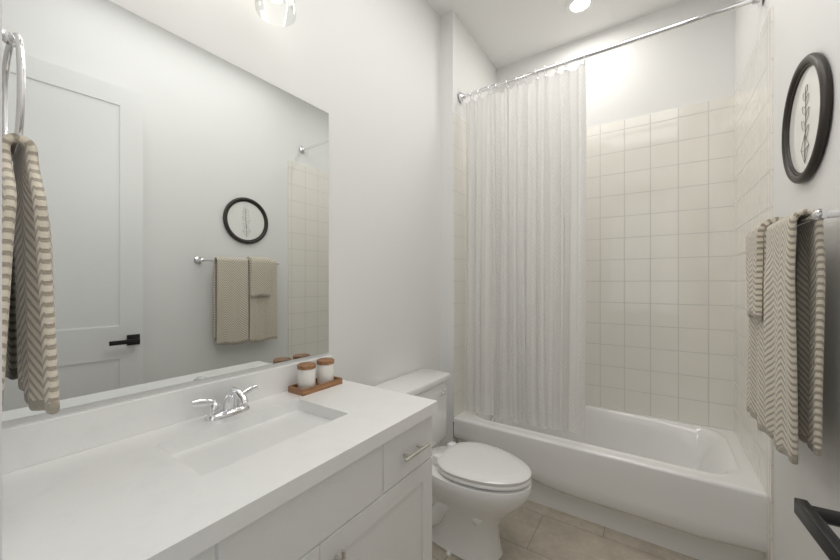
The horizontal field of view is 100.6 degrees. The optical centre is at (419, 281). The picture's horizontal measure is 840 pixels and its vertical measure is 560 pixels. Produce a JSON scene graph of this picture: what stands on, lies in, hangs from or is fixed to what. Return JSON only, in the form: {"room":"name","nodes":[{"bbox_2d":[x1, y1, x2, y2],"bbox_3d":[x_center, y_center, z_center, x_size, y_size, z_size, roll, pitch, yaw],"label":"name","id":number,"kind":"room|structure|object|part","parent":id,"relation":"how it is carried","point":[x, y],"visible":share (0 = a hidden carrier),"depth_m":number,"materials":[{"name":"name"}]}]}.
{"room":"bathroom","nodes":[
{"label":"bathroom","id":0,"kind":"room"},
{"bbox_2d":[0,0,1,559],"bbox_3d":[-0.833,-0.251,0.588,0.440,3.170,0.120,0,0,34],"label":"wall","id":1,"kind":"structure","parent":0,"point":[0,279],"depth_m":0.51,"materials":[{"name":"white paint"}]},
{"bbox_2d":[2,29,59,413],"bbox_3d":[-0.791,-0.124,0.676,0.290,0.748,0.094,0,0,34],"label":"towel ring","id":2,"kind":"object","parent":1,"relation":"attached to","point":[26,232],"visible":0.98,"depth_m":0.64,"materials":[{"name":"beige fabric"}]},
{"bbox_2d":[2,0,439,447],"bbox_3d":[-0.723,-0.251,1.250,0.120,3.170,2.900,0,0,34],"label":"wall","id":3,"kind":"structure","parent":0,"point":[365,74],"depth_m":1.79,"materials":[{"name":"white paint"}]},
{"bbox_2d":[2,0,328,421],"bbox_3d":[-0.695,-0.224,1.178,0.006,1.085,0.988,0,0,34],"label":"vanity mirror","id":4,"kind":"object","parent":3,"relation":"attached to","point":[186,184],"visible":1,"depth_m":1.05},
{"bbox_2d":[255,0,295,26],"bbox_3d":[-0.686,-1.093,1.032,0.186,0.275,0.740,0,0,34],"label":"sconce","id":5,"kind":"object","parent":3,"relation":"attached to","point":[278,2],"visible":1,"depth_m":1.26,"materials":[{"name":"clear glass"}]},
{"bbox_2d":[440,11,496,445],"bbox_3d":[0.384,-0.251,2.795,0.220,3.170,0.900,0,0,34],"label":"wall","id":6,"kind":"structure","parent":0,"point":[467,65],"depth_m":2.40,"materials":[{"name":"white paint"}]},
{"bbox_2d":[453,112,465,421],"bbox_3d":[0.443,-0.100,2.678,0.008,2.093,0.772,0,0,34],"label":"tile","id":7,"kind":"structure","parent":6,"relation":"attached to","point":[459,195],"depth_m":2.42,"materials":[{"name":"beige tile"}]},
{"bbox_2d":[459,0,761,435],"bbox_3d":[0.921,-0.218,2.016,1.527,2.214,0.079,0,0,34],"label":"shower curtain","id":8,"kind":"object","parent":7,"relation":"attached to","point":[525,265],"visible":1,"depth_m":2.18,"materials":[{"name":"white fabric"}]},
{"bbox_3d":[0.918,-1.291,2.011,1.527,0.068,0.068,0,0,34],"label":"rail rod","id":9,"kind":"part","parent":8,"relation":"part of","materials":[{"name":"silver metal"}]},
{"bbox_2d":[427,0,686,68],"bbox_3d":[0.260,-1.886,1.129,1.883,0.100,3.800,0,0,34],"label":"ceiling","id":10,"kind":"structure","parent":0,"point":[504,32],"depth_m":2.45,"materials":[{"name":"white paint"}]},
{"bbox_2d":[565,0,594,14],"bbox_3d":[1.056,-1.831,2.300,0.180,0.010,0.180,0,0,34],"label":"recessed light","id":11,"kind":"object","parent":10,"relation":"in","point":[573,7],"visible":1,"depth_m":2.32,"materials":[{"name":"white paint"}]},
{"bbox_2d":[432,500,697,559],"bbox_3d":[0.260,1.384,1.129,1.883,0.100,3.800,0,0,34],"label":"floor","id":12,"kind":"structure","parent":0,"point":[529,530],"depth_m":1.79,"materials":[{"name":"beige tile"}]},
{"bbox_2d":[2,355,437,559],"bbox_3d":[-0.450,0.830,1.011,0.596,1.009,1.006,0,0,34],"label":"bathroom vanity","id":13,"kind":"object","parent":12,"relation":"on","point":[313,459],"visible":1,"depth_m":0.88,"materials":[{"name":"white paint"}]},
{"bbox_2d":[191,384,258,421],"bbox_3d":[-0.595,0.387,1.122,0.131,0.094,0.214,0,0,34],"label":"faucet","id":14,"kind":"object","parent":13,"relation":"on","point":[229,412],"depth_m":1.12,"materials":[{"name":"silver metal"}]},
{"bbox_2d":[288,357,342,396],"bbox_3d":[-0.425,0.380,1.429,0.092,0.109,0.200,0,0,34],"label":"tray","id":15,"kind":"object","parent":13,"relation":"on","point":[307,385],"depth_m":1.38,"materials":[{"name":"brown wood"}]},
{"bbox_2d":[374,368,531,559],"bbox_3d":[0.196,0.941,1.812,0.759,0.787,0.464,0,0,34],"label":"toilet","id":16,"kind":"object","parent":12,"relation":"on","point":[481,492],"visible":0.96,"depth_m":1.67,"materials":[{"name":"white ceramic"}]},
{"bbox_3d":[0.125,0.644,2.004,0.028,0.028,0.090,0,0,34],"label":"lever","id":17,"kind":"part","parent":16,"relation":"part of","materials":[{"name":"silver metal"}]},
{"bbox_3d":[0.312,0.907,1.733,0.471,0.053,0.364,0,0,34],"label":"seat","id":18,"kind":"part","parent":16,"relation":"part of","materials":[{"name":"white plastic"}]},
{"bbox_2d":[454,404,766,559],"bbox_3d":[1.078,1.123,2.248,1.527,0.423,0.772,0,0,34],"label":"bathtub","id":19,"kind":"object","parent":12,"relation":"on","point":[696,491],"visible":0.77,"depth_m":1.87,"materials":[{"name":"white ceramic"}]},
{"bbox_2d":[497,0,734,127],"bbox_3d":[1.383,-0.251,2.590,1.663,3.170,0.120,0,0,34],"label":"wall","id":20,"kind":"structure","parent":0,"point":[690,64],"depth_m":2.38,"materials":[{"name":"white paint"}]},
{"bbox_2d":[585,95,733,430],"bbox_3d":[1.297,-0.100,2.571,1.543,2.093,0.008,0,0,34],"label":"tile","id":21,"kind":"structure","parent":20,"relation":"attached to","point":[660,273],"depth_m":2.34,"materials":[{"name":"beige tile"}]},
{"bbox_2d":[735,0,839,559],"bbox_3d":[0.956,-0.251,0.585,0.120,3.170,3.680,0,0,34],"label":"wall","id":22,"kind":"structure","parent":0,"point":[803,29],"depth_m":1.11,"materials":[{"name":"white paint"}]},
{"bbox_2d":[734,6,773,559],"bbox_3d":[1.697,0.094,1.793,0.008,2.480,0.832,0,0,34],"label":"tile","id":23,"kind":"structure","parent":22,"relation":"attached to","point":[754,150],"depth_m":1.73,"materials":[{"name":"beige tile"}]},
{"bbox_2d":[746,209,839,464],"bbox_3d":[1.149,0.149,1.094,0.130,0.721,0.674,0,0,34],"label":"towel rail","id":24,"kind":"object","parent":22,"relation":"attached to","point":[785,273],"visible":1,"depth_m":0.98,"materials":[{"name":"beige fabric"}]},
{"bbox_2d":[781,52,832,183],"bbox_3d":[1.230,-0.514,1.118,0.024,0.390,0.390,0,0,34],"label":"picture","id":25,"kind":"object","parent":22,"relation":"attached to","point":[807,117],"visible":1,"depth_m":1.09,"materials":[{"name":"black wood"}]},
{"bbox_3d":[0.331,-0.251,-0.200,0.035,3.170,0.120,0,0,34],"label":"wall","id":26,"kind":"structure","parent":0,"visible":0},
{"bbox_2d":[794,498,839,559],"bbox_3d":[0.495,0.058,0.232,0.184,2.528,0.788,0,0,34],"label":"door handle","id":27,"kind":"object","parent":26,"relation":"in","point":[816,521],"depth_m":0.52,"materials":[{"name":"black metal"}]}
]}

